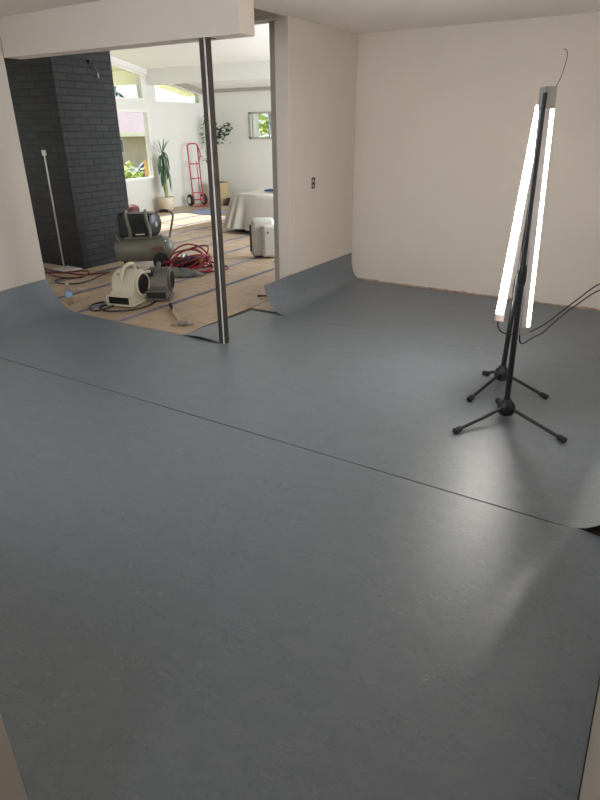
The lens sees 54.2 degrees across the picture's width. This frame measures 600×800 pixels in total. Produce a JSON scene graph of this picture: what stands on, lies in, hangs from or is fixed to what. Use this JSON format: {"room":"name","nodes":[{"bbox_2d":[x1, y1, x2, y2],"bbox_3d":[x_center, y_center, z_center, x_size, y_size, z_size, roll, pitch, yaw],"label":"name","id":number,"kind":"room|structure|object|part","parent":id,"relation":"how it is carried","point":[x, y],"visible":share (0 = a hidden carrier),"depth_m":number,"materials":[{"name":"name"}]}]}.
{"room":"room under renovation","nodes":[
{"label":"room under renovation","id":0,"kind":"room"},
{"bbox_2d":[0,715,27,799],"bbox_3d":[-2.426,-0.390,1.790,4.410,2.438,0.120,14,29,29],"label":"wall","id":1,"kind":"structure","parent":0,"point":[11,784],"depth_m":1.05,"materials":[{"name":"paint"}]},
{"bbox_2d":[0,41,45,290],"bbox_3d":[-3.372,-1.454,4.093,0.140,2.438,3.210,14,29,29],"label":"wall","id":2,"kind":"structure","parent":0,"point":[21,263],"depth_m":5.27,"materials":[{"name":"paint"}]},
{"bbox_2d":[0,39,128,268],"bbox_3d":[-3.228,-3.604,7.363,1.715,3.572,0.860,14,29,29],"label":"wall","id":3,"kind":"structure","parent":0,"point":[61,105],"depth_m":7.07,"materials":[{"name":"brick"}]},
{"bbox_2d":[87,60,98,77],"bbox_3d":[-2.414,-3.869,6.848,0.048,0.187,0.113,14,29,29],"label":"wall hook","id":4,"kind":"object","parent":3,"relation":"attached to","point":[88,61],"visible":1,"depth_m":6.82,"materials":[{"name":"black plastic"}]},
{"bbox_2d":[0,0,254,58],"bbox_3d":[-1.388,-2.759,4.320,2.460,0.289,0.165,14,29,29],"label":"wall header","id":5,"kind":"structure","parent":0,"point":[103,25],"depth_m":4.19,"materials":[{"name":"paint"}]},
{"bbox_2d":[116,73,209,211],"bbox_3d":[-4.620,-5.054,9.748,0.160,4.219,9.050,14,29,29],"label":"wall","id":6,"kind":"structure","parent":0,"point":[178,124],"depth_m":12.71,"materials":[{"name":"paint"}]},
{"bbox_2d":[110,56,146,99],"bbox_3d":[-3.793,-6.058,10.654,0.150,1.018,2.640,14,29,29],"label":"window","id":7,"kind":"structure","parent":6,"relation":"attached to","point":[138,75],"depth_m":11.40,"materials":[{"name":"white paint"}]},
{"bbox_2d":[117,109,155,181],"bbox_3d":[-3.807,-4.838,11.217,0.115,1.330,2.610,14,29,29],"label":"window","id":8,"kind":"structure","parent":6,"relation":"attached to","point":[145,112],"depth_m":12.11,"materials":[{"name":"white paint"}]},
{"bbox_2d":[154,83,201,103],"bbox_3d":[-2.610,-6.639,12.490,0.160,0.549,1.570,14,29,29],"label":"window","id":9,"kind":"structure","parent":6,"relation":"attached to","point":[172,85],"depth_m":12.71,"materials":[{"name":"white paint"}]},
{"bbox_2d":[110,23,269,88],"bbox_3d":[-1.663,-5.441,7.947,6.750,1.858,9.650,14,29,29],"label":"ceiling","id":10,"kind":"structure","parent":0,"point":[256,48],"depth_m":10.31,"materials":[{"name":"paint"}]},
{"bbox_2d":[112,70,135,85],"bbox_3d":[-3.579,-6.622,12.047,0.940,0.263,0.140,14,29,29],"label":"trim","id":11,"kind":"structure","parent":10,"relation":"attached to","point":[120,78],"depth_m":12.00,"materials":[{"name":"beige paint"}]},
{"bbox_2d":[112,67,194,96],"bbox_3d":[-4.895,-6.269,9.755,0.840,1.838,9.650,14,29,29],"label":"trim","id":12,"kind":"structure","parent":10,"relation":"attached to","point":[166,87],"depth_m":13.41,"materials":[{"name":"beige paint"}]},
{"bbox_2d":[146,60,269,84],"bbox_3d":[-0.317,-5.789,10.221,6.400,0.298,0.140,14,29,29],"label":"beam","id":13,"kind":"structure","parent":10,"relation":"attached to","point":[250,70],"depth_m":10.85,"materials":[{"name":"paint"}]},
{"bbox_2d":[214,90,272,196],"bbox_3d":[0.592,-5.315,12.057,6.400,2.676,0.160,14,29,29],"label":"wall","id":14,"kind":"structure","parent":0,"point":[245,163],"depth_m":13.02,"materials":[{"name":"paint"}]},
{"bbox_2d":[214,86,270,92],"bbox_3d":[0.556,-6.194,11.533,6.340,0.080,0.050,14,29,29],"label":"trim","id":15,"kind":"structure","parent":14,"relation":"attached to","point":[266,87],"depth_m":12.51,"materials":[{"name":"beige paint"}]},
{"bbox_2d":[248,112,271,138],"bbox_3d":[-0.646,-5.889,12.574,1.050,0.530,0.105,14,29,29],"label":"window","id":16,"kind":"structure","parent":14,"relation":"in","point":[250,114],"depth_m":12.74,"materials":[{"name":"beige paint"}]},
{"bbox_2d":[0,0,599,33],"bbox_3d":[-1.115,-2.047,2.274,5.465,0.140,8.620,14,29,29],"label":"ceiling","id":17,"kind":"structure","parent":0,"point":[354,16],"depth_m":4.61,"materials":[{"name":"paint"}]},
{"bbox_2d":[2,215,599,799],"bbox_3d":[-1.657,-1.141,6.460,10.115,0.146,14.250,14,29,29],"label":"floor","id":18,"kind":"structure","parent":0,"point":[593,530],"depth_m":3.07,"materials":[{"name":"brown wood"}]},
{"bbox_2d":[43,202,274,334],"bbox_3d":[-1.469,-2.627,9.463,6.513,0.009,7.906,14,29,29],"label":"subfloor","id":19,"kind":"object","parent":18,"relation":"on","point":[194,301],"visible":0.27,"depth_m":6.62,"materials":[{"name":"brown wood"}]},
{"bbox_2d":[41,148,81,271],"bbox_3d":[-2.915,-2.254,7.006,0.280,1.400,0.260,14,29,29],"label":"floor lamp","id":20,"kind":"object","parent":19,"relation":"on","point":[64,268],"visible":1,"depth_m":7.15,"materials":[{"name":"silver metal"}]},
{"bbox_2d":[41,148,46,155],"bbox_3d":[-2.960,-2.870,6.773,0.048,0.085,0.048,14,29,29],"label":"socket","id":21,"kind":"object","parent":20,"relation":"attached to","point":[43,150],"depth_m":6.76,"materials":[{"name":"white plastic"}]},
{"bbox_2d":[65,283,71,304],"bbox_3d":[-2.308,-1.060,5.844,0.066,0.210,0.066,8,26,18],"label":"water bottle","id":22,"kind":"object","parent":19,"relation":"on","point":[68,294],"visible":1,"depth_m":5.82,"materials":[{"name":"clear plastic"}]},
{"bbox_2d":[44,267,109,278],"bbox_3d":[-2.891,-1.548,7.112,1.097,0.038,0.409,7,26,15],"label":"extension cord","id":23,"kind":"object","parent":19,"relation":"on","point":[45,268],"visible":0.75,"depth_m":7.06,"materials":[{"name":"red plastic"}]},
{"bbox_2d":[54,273,106,284],"bbox_3d":[-2.520,-1.406,6.822,0.622,0.018,0.363,-14,28,-27],"label":"extension cord","id":24,"kind":"object","parent":19,"relation":"on","point":[104,273],"visible":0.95,"depth_m":6.78,"materials":[{"name":"black plastic"}]},
{"bbox_2d":[88,268,155,311],"bbox_3d":[-1.739,-1.100,5.829,0.535,0.307,0.717,14,29,29],"label":"power cord","id":25,"kind":"object","parent":19,"relation":"on","point":[100,307],"visible":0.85,"depth_m":5.69,"materials":[{"name":"black plastic"}]},
{"bbox_2d":[106,262,149,306],"bbox_3d":[-1.721,-1.169,5.855,0.298,0.391,0.394,7,26,16],"label":"fan","id":26,"kind":"object","parent":19,"relation":"on","point":[129,286],"depth_m":5.78,"materials":[{"name":"beige plastic"}]},
{"bbox_2d":[106,294,132,306],"bbox_3d":[-1.774,-0.976,5.756,0.274,0.106,0.034,7,26,16],"label":"outlet","id":27,"kind":"object","parent":26,"relation":"attached to","point":[124,300],"depth_m":5.75,"materials":[{"name":"beige plastic"}]},
{"bbox_3d":[-1.711,-1.288,5.837,0.038,0.160,0.287,7,26,16],"label":"handle","id":28,"kind":"part","parent":26,"relation":"part of","materials":[{"name":"beige plastic"}]},
{"bbox_2d":[129,204,139,211],"bbox_3d":[-3.042,-3.365,10.644,0.280,0.355,0.280,14,29,29],"label":"clay pot","id":29,"kind":"object","parent":19,"relation":"on","point":[132,208],"visible":0.38,"depth_m":10.51,"materials":[{"name":"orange ceramic"}]},
{"bbox_2d":[114,209,173,266],"bbox_3d":[-1.925,-1.994,7.262,0.765,0.706,0.420,-6,25,-11],"label":"air compressor","id":30,"kind":"object","parent":19,"relation":"on","point":[140,240],"visible":0.92,"depth_m":7.16,"materials":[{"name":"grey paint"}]},
{"bbox_3d":[-1.941,-1.884,7.309,0.730,0.300,0.300,-6,25,-11],"label":"tank","id":31,"kind":"part","parent":30,"relation":"part of","materials":[{"name":"grey metal"}]},
{"bbox_3d":[-1.683,-2.150,7.271,0.259,0.407,0.028,-6,25,-11],"label":"handle","id":32,"kind":"part","parent":30,"relation":"part of","materials":[{"name":"green paint"}]},
{"bbox_2d":[145,262,174,300],"bbox_3d":[-1.453,-1.240,6.047,0.252,0.354,0.370,0,25,1],"label":"fan","id":33,"kind":"object","parent":19,"relation":"on","point":[162,279],"depth_m":5.97,"materials":[{"name":"grey plastic"}]},
{"bbox_2d":[145,290,168,300],"bbox_3d":[-1.454,-1.060,5.944,0.229,0.098,0.032,0,25,1],"label":"outlet","id":34,"kind":"object","parent":33,"relation":"attached to","point":[151,295],"depth_m":5.94,"materials":[{"name":"grey plastic"}]},
{"bbox_3d":[-1.454,-1.375,6.011,0.038,0.080,0.107,0,25,1],"label":"handle","id":35,"kind":"part","parent":33,"relation":"part of","materials":[{"name":"grey plastic"}]},
{"bbox_2d":[152,139,174,210],"bbox_3d":[-2.833,-4.729,12.326,0.435,1.408,0.386,-10,26,-19],"label":"potted plant","id":36,"kind":"object","parent":19,"relation":"on","point":[165,202],"visible":0.97,"depth_m":12.28,"materials":[{"name":"green plant"}]},
{"bbox_3d":[-2.846,-4.202,12.543,0.340,0.270,0.340,14,29,29],"label":"pot","id":37,"kind":"part","parent":36,"relation":"part of","materials":[{"name":"beige ceramic"}]},
{"bbox_2d":[168,303,193,325],"bbox_3d":[-1.118,-0.811,5.483,0.203,0.036,0.671,-6,26,-12],"label":"scraper","id":38,"kind":"object","parent":19,"relation":"on","point":[180,322],"visible":1,"depth_m":5.25,"materials":[{"name":"brown wood"}]},
{"bbox_3d":[-1.173,-0.819,5.502,0.039,0.032,0.582,-9,26,-18],"label":"handle","id":39,"kind":"part","parent":38,"relation":"part of","materials":[{"name":"brown wood"}]},
{"bbox_3d":[-1.047,-0.673,5.220,0.200,0.006,0.038,-3,25,-6],"label":"blade","id":40,"kind":"part","parent":38,"relation":"part of","materials":[{"name":"metal"}]},
{"bbox_2d":[170,267,203,276],"bbox_3d":[-1.480,-1.542,6.989,0.675,0.100,0.262,-6,26,-12],"label":"canvas bag","id":41,"kind":"object","parent":19,"relation":"on","point":[182,272],"visible":0.66,"depth_m":6.94,"materials":[{"name":"beige fabric"}]},
{"bbox_2d":[171,253,202,267],"bbox_3d":[-1.386,-1.709,7.208,0.382,0.194,0.156,-6,25,-11],"label":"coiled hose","id":42,"kind":"object","parent":19,"relation":"on","point":[182,254],"visible":0.44,"depth_m":7.16,"materials":[{"name":"black plastic"}]},
{"bbox_2d":[162,243,228,272],"bbox_3d":[-1.327,-1.785,7.255,0.824,0.321,0.618,-11,27,-21],"label":"air hose","id":43,"kind":"object","parent":19,"relation":"on","point":[207,258],"visible":0.68,"depth_m":7.13,"materials":[{"name":"red rubber"}]},
{"bbox_2d":[187,143,209,206],"bbox_3d":[-2.290,-5.004,13.031,0.436,1.306,0.384,-21,32,-38],"label":"hand truck","id":44,"kind":"object","parent":19,"relation":"on","point":[203,197],"visible":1,"depth_m":13.12,"materials":[{"name":"red paint"}]},
{"bbox_2d":[199,115,232,204],"bbox_3d":[-1.860,-5.383,13.183,1.080,1.860,0.336,14,29,29],"label":"climbing plant","id":45,"kind":"object","parent":19,"relation":"on","point":[224,186],"visible":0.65,"depth_m":13.22,"materials":[{"name":"green plant"}]},
{"bbox_3d":[-1.835,-5.562,13.091,0.919,1.304,0.063,20,32,37],"label":"stem","id":46,"kind":"part","parent":45,"relation":"part of","materials":[{"name":"green plant"}]},
{"bbox_3d":[-1.847,-4.746,13.450,0.340,0.480,0.300,14,29,29],"label":"planter","id":47,"kind":"part","parent":45,"relation":"part of","materials":[{"name":"beige wicker"}]},
{"bbox_2d":[223,189,273,231],"bbox_3d":[-0.032,-3.168,9.860,2.362,0.620,1.354,10,27,21],"label":"furniture","id":48,"kind":"object","parent":19,"relation":"on","point":[243,206],"visible":0.38,"depth_m":9.60,"materials":[{"name":"fabric"}]},
{"bbox_2d":[249,217,274,256],"bbox_3d":[-0.472,-2.183,7.884,0.376,0.505,0.265,-8,26,-16],"label":"dehumidifier","id":49,"kind":"object","parent":19,"relation":"on","point":[261,230],"visible":0.77,"depth_m":7.80,"materials":[{"name":"grey plastic"}]},
{"bbox_2d":[249,225,251,251],"bbox_3d":[-0.664,-2.173,7.882,0.008,0.350,0.085,-8,26,-16],"label":"grille","id":50,"kind":"object","parent":49,"relation":"attached to","point":[250,226],"depth_m":7.86,"materials":[{"name":"black plastic"}]},
{"bbox_2d":[0,358,599,799],"bbox_3d":[-1.381,0.420,2.898,5.161,0.014,2.066,14,29,29],"label":"sheet","id":51,"kind":"object","parent":18,"relation":"on","point":[192,607],"visible":1,"depth_m":2.09,"materials":[{"name":"grey plastic"}]},
{"bbox_2d":[0,279,599,527],"bbox_3d":[-0.310,-0.450,4.430,5.171,0.287,2.032,14,29,29],"label":"sheet","id":52,"kind":"object","parent":18,"relation":"on","point":[387,403],"visible":0.98,"depth_m":3.92,"materials":[{"name":"grey plastic"}]},
{"bbox_2d":[199,37,228,343],"bbox_3d":[-0.614,-1.442,4.361,0.080,2.144,0.085,14,29,29],"label":"steel post","id":53,"kind":"object","parent":52,"relation":"on","point":[204,42],"visible":1,"depth_m":4.27,"materials":[{"name":"metal"}]},
{"bbox_2d":[466,203,548,401],"bbox_3d":[1.361,-0.826,3.485,0.484,1.738,0.527,14,29,29],"label":"stand","id":54,"kind":"object","parent":52,"relation":"on","point":[500,373],"visible":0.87,"depth_m":3.83,"materials":[{"name":"black paint"}]},
{"bbox_3d":[1.221,-0.093,3.858,0.021,0.077,0.391,22,33,39],"label":"leg","id":55,"kind":"part","parent":54,"relation":"part of","materials":[{"name":"black paint"}]},
{"bbox_3d":[1.384,-1.194,3.519,0.035,1.100,0.021,8,26,17],"label":"rod","id":56,"kind":"part","parent":54,"relation":"part of","materials":[{"name":"black paint"}]},
{"bbox_3d":[1.485,-0.101,3.871,0.021,0.077,0.308,-18,30,-32],"label":"leg","id":57,"kind":"part","parent":54,"relation":"part of","materials":[{"name":"black paint"}]},
{"bbox_2d":[495,95,599,334],"bbox_3d":[1.969,-1.189,3.798,0.934,1.402,1.454,16,30,32],"label":"tube light","id":58,"kind":"object","parent":54,"relation":"attached to","point":[527,173],"depth_m":3.56,"materials":[{"name":"white plastic"}]},
{"bbox_3d":[1.973,-0.708,4.021,1.579,0.341,0.170,-11,27,-22],"label":"power cord","id":59,"kind":"part","parent":58,"relation":"part of","materials":[{"name":"black rubber"}]},
{"bbox_2d":[452,93,566,442],"bbox_3d":[1.257,-0.635,3.070,0.583,1.744,0.570,14,29,29],"label":"stand","id":60,"kind":"object","parent":52,"relation":"on","point":[506,407],"visible":1,"depth_m":3.27,"materials":[{"name":"black paint"}]},
{"bbox_3d":[1.054,0.110,3.425,0.364,0.077,0.021,-14,28,-27],"label":"leg","id":61,"kind":"part","parent":60,"relation":"part of","materials":[{"name":"black paint"}]},
{"bbox_3d":[1.198,-1.061,3.017,0.046,0.926,0.020,14,29,29],"label":"rod","id":62,"kind":"part","parent":60,"relation":"part of","materials":[{"name":"black paint"}]},
{"bbox_3d":[1.356,0.134,3.369,0.021,0.077,0.352,-17,30,-32],"label":"leg","id":63,"kind":"part","parent":60,"relation":"part of","materials":[{"name":"black paint"}]},
{"bbox_2d":[518,86,599,343],"bbox_3d":[1.945,-1.164,3.688,0.946,1.376,1.816,14,29,29],"label":"tube light","id":64,"kind":"object","parent":60,"relation":"attached to","point":[535,230],"depth_m":3.09,"materials":[{"name":"white plastic"}]},
{"bbox_2d":[527,109,553,326],"bbox_3d":[1.270,-0.964,3.133,0.102,1.202,0.045,14,29,29],"label":"diffuser","id":65,"kind":"object","parent":64,"relation":"attached to","point":[549,114],"depth_m":3.07,"materials":[{"name":"white plastic"}]},
{"bbox_3d":[1.960,-0.650,3.947,1.835,0.224,0.230,-17,29,-31],"label":"power cord","id":66,"kind":"part","parent":64,"relation":"part of","materials":[{"name":"black rubber"}]},
{"bbox_2d":[264,253,599,370],"bbox_3d":[1.471,-0.916,5.383,3.249,0.304,1.631,14,29,29],"label":"sheet","id":67,"kind":"object","parent":18,"relation":"on","point":[329,292],"visible":0.95,"depth_m":5.50,"materials":[{"name":"grey plastic"}]},
{"bbox_2d":[274,16,357,278],"bbox_3d":[0.186,-2.296,5.849,0.140,2.438,1.283,14,29,29],"label":"wall","id":68,"kind":"structure","parent":0,"point":[316,64],"depth_m":5.59,"materials":[{"name":"paint"}]},
{"bbox_2d":[254,8,283,24],"bbox_3d":[-1.364,-3.981,5.296,2.900,1.151,0.180,14,29,29],"label":"trim","id":69,"kind":"structure","parent":68,"relation":"attached to","point":[260,16],"depth_m":4.85,"materials":[{"name":"beige paint"}]},
{"bbox_2d":[269,21,279,280],"bbox_3d":[-0.206,-2.103,5.463,0.075,2.418,0.070,14,29,29],"label":"trim","id":70,"kind":"structure","parent":68,"relation":"attached to","point":[271,24],"depth_m":5.33,"materials":[{"name":"beige paint"}]},
{"bbox_2d":[311,177,314,188],"bbox_3d":[0.134,-2.102,5.679,0.017,0.104,0.060,14,29,29],"label":"outlet box","id":71,"kind":"object","parent":68,"relation":"attached to","point":[313,178],"visible":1,"depth_m":5.68,"materials":[{"name":"metal"}]},
{"bbox_2d":[351,12,599,308],"bbox_3d":[1.911,-2.211,5.640,3.315,2.438,0.140,14,29,29],"label":"wall","id":72,"kind":"structure","parent":0,"point":[444,115],"depth_m":5.63,"materials":[{"name":"paint"}]},
{"bbox_2d":[359,278,599,310],"bbox_3d":[1.945,-1.079,6.055,3.165,0.029,0.004,14,29,29],"label":"baseboard","id":73,"kind":"structure","parent":72,"relation":"attached to","point":[364,279],"depth_m":6.18,"materials":[{"name":"paint"}]},
{"bbox_2d":[579,683,599,799],"bbox_3d":[1.161,-0.303,1.546,0.140,2.438,8.620,14,29,29],"label":"wall","id":74,"kind":"structure","parent":0,"point":[590,787],"depth_m":1.45,"materials":[{"name":"paint"}]},
{"label":"outside","id":75,"kind":"structure","parent":0,"visible":0},
{"bbox_3d":[-5.558,-7.987,22.078,46.000,0.150,46.000,14,29,29],"label":"ground","id":76,"kind":"structure","parent":75,"visible":0},
{"bbox_2d":[114,86,123,96],"bbox_3d":[-11.821,-17.151,36.172,5.152,4.684,4.770,14,29,29],"label":"tree","id":77,"kind":"object","parent":76,"relation":"on","point":[116,92],"visible":0.02,"depth_m":35.26,"materials":[{"name":"green plant"}]},
{"bbox_2d":[124,163,144,177],"bbox_3d":[-5.778,-8.290,21.635,1.765,0.960,1.761,14,29,29],"label":"shrub","id":78,"kind":"object","parent":76,"relation":"on","point":[141,164],"visible":0.14,"depth_m":21.32,"materials":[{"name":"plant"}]},
{"bbox_2d":[124,161,149,178],"bbox_3d":[-4.572,-5.671,15.492,1.528,1.200,1.444,14,29,29],"label":"shrub","id":79,"kind":"object","parent":76,"relation":"on","point":[127,174],"visible":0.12,"depth_m":15.32,"materials":[{"name":"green plant"}]},
{"bbox_2d":[143,160,148,176],"bbox_3d":[-4.885,-7.529,19.695,0.080,1.020,0.800,14,29,29],"label":"fence","id":80,"kind":"object","parent":76,"relation":"on","point":[146,169],"visible":0.21,"depth_m":19.30,"materials":[{"name":"orange paint"}]},
{"bbox_2d":[117,112,269,172],"bbox_3d":[-8.068,-12.499,28.149,6.180,2.950,15.200,14,29,29],"label":"house","id":81,"kind":"structure","parent":76,"relation":"on","point":[131,124],"depth_m":25.30,"materials":[{"name":"paint"}]},
{"bbox_2d":[253,114,259,136],"bbox_3d":[-1.272,-7.297,15.597,0.470,4.015,0.429,14,29,29],"label":"tree","id":82,"kind":"object","parent":76,"relation":"on","point":[255,116],"visible":0.07,"depth_m":15.48,"materials":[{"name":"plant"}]},
{"bbox_2d":[258,114,269,136],"bbox_3d":[-0.766,-7.702,17.491,2.804,3.145,1.682,14,29,29],"label":"shrub","id":83,"kind":"object","parent":76,"relation":"on","point":[263,127],"visible":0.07,"depth_m":17.17,"materials":[{"name":"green plant"}]},
{"bbox_2d":[268,114,271,136],"bbox_3d":[-0.714,-7.308,15.601,0.709,4.021,0.332,14,29,29],"label":"tree","id":84,"kind":"object","parent":76,"relation":"on","point":[269,115],"visible":0.04,"depth_m":15.49,"materials":[{"name":"green plant"}]}
]}

